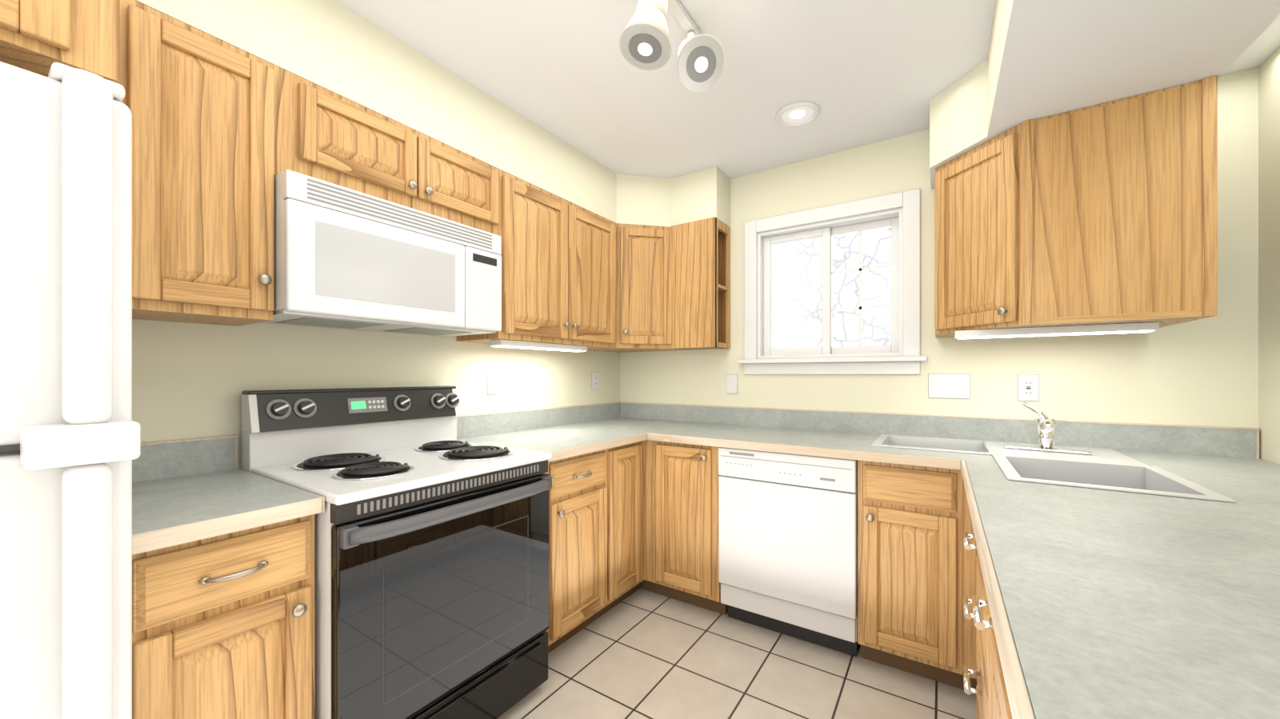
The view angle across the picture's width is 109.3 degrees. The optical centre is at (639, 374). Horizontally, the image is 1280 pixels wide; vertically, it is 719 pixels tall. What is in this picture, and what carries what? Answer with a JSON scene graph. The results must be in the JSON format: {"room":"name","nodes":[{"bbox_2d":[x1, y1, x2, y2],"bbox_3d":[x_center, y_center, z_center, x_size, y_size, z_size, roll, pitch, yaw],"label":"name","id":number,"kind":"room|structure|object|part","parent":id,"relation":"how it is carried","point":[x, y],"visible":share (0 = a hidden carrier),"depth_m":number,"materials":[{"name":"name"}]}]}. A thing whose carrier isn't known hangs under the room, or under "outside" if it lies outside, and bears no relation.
{"room":"kitchen","nodes":[
{"label":"kitchen","id":0,"kind":"room"},
{"bbox_2d":[132,319,619,469],"bbox_3d":[-1.437,0.001,1.477,0.140,2.430,4.740,0,0,34],"label":"wall","id":1,"kind":"structure","parent":0,"point":[192,380],"depth_m":1.69,"materials":[{"name":"beige paint"}]},
{"bbox_2d":[0,0,134,103],"bbox_3d":[-1.389,-0.744,0.861,0.618,0.339,0.457,0,0,34],"label":"upper cabinet","id":2,"kind":"object","parent":1,"relation":"attached to","point":[97,37],"depth_m":0.85,"materials":[{"name":"brown wood"}]},
{"bbox_2d":[124,0,284,326],"bbox_3d":[-1.291,-0.536,1.274,0.323,0.754,0.336,0,0,34],"label":"upper cabinet","id":3,"kind":"object","parent":1,"relation":"attached to","point":[224,133],"depth_m":1.20,"materials":[{"name":"brown wood"}]},
{"bbox_2d":[284,69,435,215],"bbox_3d":[-1.064,-0.751,1.616,0.323,0.324,0.481,0,0,34],"label":"upper cabinet","id":4,"kind":"object","parent":1,"relation":"attached to","point":[330,137],"depth_m":1.51,"materials":[{"name":"brown wood"}]},
{"bbox_2d":[260,169,501,336],"bbox_3d":[-0.955,-0.380,1.711,0.400,0.410,0.756,0,0,34],"label":"microwave","id":5,"kind":"object","parent":4,"relation":"attached to","point":[346,258],"visible":1,"depth_m":1.50,"materials":[{"name":"white"}]},
{"bbox_2d":[435,140,505,243],"bbox_3d":[-0.866,-0.751,1.914,0.323,0.324,0.428,0,0,34],"label":"upper cabinet","id":6,"kind":"object","parent":1,"relation":"attached to","point":[470,191],"depth_m":1.88,"materials":[{"name":"brown wood"}]},
{"bbox_2d":[487,371,499,395],"bbox_3d":[-0.762,0.045,2.358,0.008,0.121,0.075,0,0,34],"label":"electrical outlet","id":7,"kind":"object","parent":1,"relation":"attached to","point":[493,382],"visible":1,"depth_m":2.35,"materials":[{"name":"grey plastic"}]},
{"bbox_2d":[456,172,559,343],"bbox_3d":[-0.609,-0.536,2.300,0.323,0.754,0.497,0,0,34],"label":"upper cabinet","id":8,"kind":"object","parent":1,"relation":"attached to","point":[530,254],"depth_m":2.15,"materials":[{"name":"brown wood"}]},
{"bbox_2d":[489,339,587,351],"bbox_3d":[-0.498,-0.143,2.330,0.080,0.030,0.600,0,0,34],"label":"under-cabinet light","id":9,"kind":"object","parent":8,"relation":"attached to","point":[523,345],"visible":1,"depth_m":2.24,"materials":[{"name":"white plastic"}]},
{"bbox_2d":[560,197,630,351],"bbox_3d":[-0.367,-0.536,2.624,0.369,0.754,0.547,0,0,34],"label":"upper cabinet","id":10,"kind":"object","parent":1,"relation":"attached to","point":[589,240],"depth_m":2.50,"materials":[{"name":"brown wood"}]},
{"bbox_2d":[592,372,599,389],"bbox_3d":[-0.298,0.043,3.056,0.008,0.121,0.075,0,0,34],"label":"electrical outlet","id":11,"kind":"object","parent":1,"relation":"attached to","point":[595,380],"visible":1,"depth_m":3.05,"materials":[{"name":"grey plastic"}]},
{"bbox_2d":[617,223,678,351],"bbox_3d":[-0.111,-0.536,2.826,0.572,0.754,0.322,0,0,34],"label":"upper cabinet","id":12,"kind":"object","parent":1,"relation":"attached to","point":[648,255],"depth_m":2.77,"materials":[{"name":"brown wood"}]},
{"bbox_2d":[135,0,730,227],"bbox_3d":[-1.063,-1.064,1.144,0.849,0.300,4.598,0,0,34],"label":"soffit","id":13,"kind":"object","parent":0,"point":[337,47],"depth_m":1.75,"materials":[{"name":"beige paint"}]},
{"bbox_2d":[335,0,995,179],"bbox_3d":[-0.201,-1.244,0.572,3.200,0.060,4.880,0,0,34],"label":"ceiling","id":14,"kind":"structure","parent":0,"point":[860,73],"depth_m":1.81,"materials":[{"name":"white paint"}]},
{"bbox_2d":[618,0,724,92],"bbox_3d":[-0.130,-1.082,1.066,0.231,0.262,1.302,0,0,34],"label":"track light","id":15,"kind":"object","parent":14,"relation":"attached to","point":[644,42],"visible":1,"depth_m":1.42,"materials":[{"name":"white metal"}]},
{"bbox_2d":[776,101,819,127],"bbox_3d":[0.733,-1.208,2.113,0.194,0.024,0.194,0,0,34],"label":"recessed light","id":16,"kind":"object","parent":14,"relation":"in","point":[797,114],"visible":1,"depth_m":2.11,"materials":[{"name":"white"}]},
{"bbox_2d":[497,588,975,718],"bbox_3d":[-0.201,1.246,0.572,3.200,0.060,4.880,0,0,34],"label":"floor","id":17,"kind":"structure","parent":0,"point":[640,654],"depth_m":1.82,"materials":[{"name":"tile"}]},
{"bbox_2d":[0,61,140,718],"bbox_3d":[-1.384,0.352,0.676,0.775,1.723,0.756,0,0,34],"label":"refrigerator","id":18,"kind":"object","parent":17,"relation":"on","point":[70,440],"visible":1,"depth_m":0.73,"materials":[{"name":"white metal"}]},
{"bbox_2d":[132,514,314,718],"bbox_3d":[-1.152,0.782,1.183,0.655,0.864,0.325,0,0,34],"label":"base cabinet","id":19,"kind":"object","parent":17,"relation":"on","point":[223,626],"visible":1,"depth_m":1.01,"materials":[{"name":"brown wood"}]},
{"bbox_2d":[132,435,324,555],"bbox_3d":[-1.155,0.274,1.187,0.645,0.149,0.329,0,0,34],"label":"countertop","id":20,"kind":"structure","parent":19,"relation":"on","point":[190,490],"depth_m":1.16,"materials":[{"name":"laminate"}]},
{"bbox_2d":[241,385,551,718],"bbox_3d":[-0.799,0.633,1.602,0.723,1.160,0.750,0,0,34],"label":"range","id":21,"kind":"object","parent":17,"relation":"on","point":[431,567],"visible":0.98,"depth_m":1.43,"materials":[{"name":"white"}]},
{"bbox_2d":[544,440,646,653],"bbox_3d":[-0.437,0.782,2.293,0.618,0.864,0.795,0,0,34],"label":"base cabinet","id":22,"kind":"object","parent":17,"relation":"on","point":[626,521],"depth_m":2.09,"materials":[{"name":"brown wood"}]},
{"bbox_2d":[456,404,647,462],"bbox_3d":[-0.445,0.274,2.254,0.648,0.149,0.729,0,0,34],"label":"countertop","id":23,"kind":"structure","parent":22,"relation":"on","point":[565,432],"depth_m":2.38,"materials":[{"name":"laminate"}]},
{"bbox_2d":[591,401,1002,468],"bbox_3d":[0.546,0.274,2.433,2.100,0.149,0.668,0,0,34],"label":"countertop","id":24,"kind":"structure","parent":22,"relation":"on","point":[850,435],"depth_m":2.33,"materials":[{"name":"laminate"}]},
{"bbox_2d":[646,440,727,615],"bbox_3d":[0.357,0.782,2.589,0.457,0.864,0.618,0,0,34],"label":"base cabinet","id":25,"kind":"object","parent":17,"relation":"on","point":[682,479],"depth_m":2.32,"materials":[{"name":"brown wood"}]},
{"bbox_2d":[718,447,859,656],"bbox_3d":[0.795,0.782,2.277,0.608,0.858,0.598,0,0,34],"label":"dishwasher","id":26,"kind":"object","parent":17,"relation":"on","point":[787,544],"visible":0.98,"depth_m":2.02,"materials":[{"name":"white plastic"}]},
{"bbox_2d":[857,468,966,693],"bbox_3d":[1.235,0.865,2.006,0.415,0.698,0.618,0,0,34],"label":"base cabinet","id":27,"kind":"object","parent":17,"relation":"on","point":[912,528],"depth_m":1.76,"materials":[{"name":"brown wood"}]},
{"bbox_2d":[969,512,979,718],"bbox_3d":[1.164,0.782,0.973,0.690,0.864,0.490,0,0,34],"label":"base cabinet","id":28,"kind":"object","parent":17,"relation":"on","point":[974,554],"depth_m":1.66,"materials":[{"name":"brown wood"}]},
{"bbox_2d":[979,559,1011,718],"bbox_3d":[0.797,0.782,0.420,0.690,0.864,0.962,0,0,34],"label":"base cabinet","id":29,"kind":"object","parent":17,"relation":"on","point":[994,702],"depth_m":0.96,"materials":[{"name":"brown wood"}]},
{"bbox_2d":[948,417,1279,718],"bbox_3d":[0.872,0.274,0.398,0.936,0.149,3.698,0,0,34],"label":"countertop","id":30,"kind":"structure","parent":29,"relation":"on","point":[1111,605],"depth_m":0.69,"materials":[{"name":"laminate"}]},
{"bbox_2d":[1004,402,1092,455],"bbox_3d":[1.581,0.208,1.754,0.263,0.190,0.210,0,0,34],"label":"faucet","id":31,"kind":"object","parent":30,"relation":"on","point":[1046,430],"visible":1,"depth_m":1.79,"materials":[{"name":"silver metal"}]},
{"bbox_2d":[871,434,1235,502],"bbox_3d":[1.336,0.394,1.706,0.845,0.178,0.910,0,0,34],"label":"sink","id":32,"kind":"object","parent":30,"relation":"in","point":[1106,469],"visible":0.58,"depth_m":1.60,"materials":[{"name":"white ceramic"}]},
{"bbox_2d":[620,68,1258,428],"bbox_3d":[1.110,0.001,2.546,2.920,2.430,0.140,0,0,34],"label":"wall","id":33,"kind":"structure","parent":0,"point":[1201,372],"depth_m":2.08,"materials":[{"name":"beige paint"}]},
{"bbox_2d":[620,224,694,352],"bbox_3d":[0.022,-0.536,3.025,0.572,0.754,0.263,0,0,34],"label":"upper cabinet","id":34,"kind":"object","parent":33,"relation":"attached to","point":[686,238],"depth_m":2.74,"materials":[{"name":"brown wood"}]},
{"bbox_2d":[726,374,737,394],"bbox_3d":[0.570,0.060,2.817,0.075,0.121,0.006,0,0,34],"label":"light switch","id":35,"kind":"object","parent":33,"relation":"attached to","point":[731,383],"visible":1,"depth_m":2.81,"materials":[{"name":"grey plastic"}]},
{"bbox_2d":[737,188,927,374],"bbox_3d":[1.046,-0.462,2.557,0.970,0.925,0.188,0,0,34],"label":"window","id":36,"kind":"structure","parent":33,"relation":"in","point":[908,202],"depth_m":2.50,"materials":[{"name":"white wood"}]},
{"bbox_3d":[1.060,-0.472,2.579,0.759,0.754,0.136,0,0,34],"label":"window sash","id":37,"kind":"part","parent":36,"relation":"part of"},
{"bbox_2d":[928,373,970,399],"bbox_3d":[1.494,0.058,2.197,0.168,0.121,0.016,0,0,34],"label":"switch plate","id":38,"kind":"object","parent":33,"relation":"attached to","point":[950,386],"visible":1,"depth_m":2.20,"materials":[{"name":"grey plastic"}]},
{"bbox_2d":[1017,374,1039,401],"bbox_3d":[1.742,0.060,2.036,0.075,0.121,0.010,0,0,34],"label":"outlet","id":39,"kind":"object","parent":33,"relation":"attached to","point":[1028,387],"visible":1,"depth_m":2.03,"materials":[{"name":"grey plastic"}]},
{"bbox_2d":[934,75,1217,337],"bbox_3d":[1.607,-0.546,1.808,0.727,0.734,0.535,0,0,34],"label":"upper cabinet","id":40,"kind":"object","parent":33,"relation":"attached to","point":[1105,214],"visible":1,"depth_m":1.55,"materials":[{"name":"brown wood"}]},
{"bbox_2d":[954,322,1159,339],"bbox_3d":[1.551,-0.163,1.737,0.570,0.030,0.080,0,0,34],"label":"under-cabinet light","id":41,"kind":"object","parent":40,"relation":"attached to","point":[1129,328],"visible":1,"depth_m":1.69,"materials":[{"name":"white plastic"}]},
{"bbox_2d":[929,0,1279,188],"bbox_3d":[0.482,-1.064,0.118,0.760,0.300,4.598,0,0,34],"label":"soffit","id":42,"kind":"object","parent":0,"point":[1047,58],"depth_m":1.32,"materials":[{"name":"beige paint"}]},
{"bbox_2d":[1222,15,1279,75],"bbox_3d":[0.907,-1.174,-0.164,0.259,0.080,4.598,0,0,34],"label":"ceiling","id":43,"kind":"structure","parent":0,"point":[1262,49],"depth_m":1.59,"materials":[{"name":"white paint"}]},
{"bbox_2d":[1258,47,1279,463],"bbox_3d":[1.112,0.001,-0.216,0.140,2.430,4.740,0,0,34],"label":"wall","id":44,"kind":"structure","parent":0,"point":[1269,247],"depth_m":1.62,"materials":[{"name":"beige paint"}]},
{"label":"outside","id":45,"kind":"structure","parent":0,"visible":0},
{"bbox_2d":[771,227,891,348],"bbox_3d":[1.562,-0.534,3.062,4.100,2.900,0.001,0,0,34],"label":"window glass","id":46,"kind":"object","parent":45,"point":[796,294],"depth_m":3.19,"materials":[{"name":"clear glass"}]}
]}

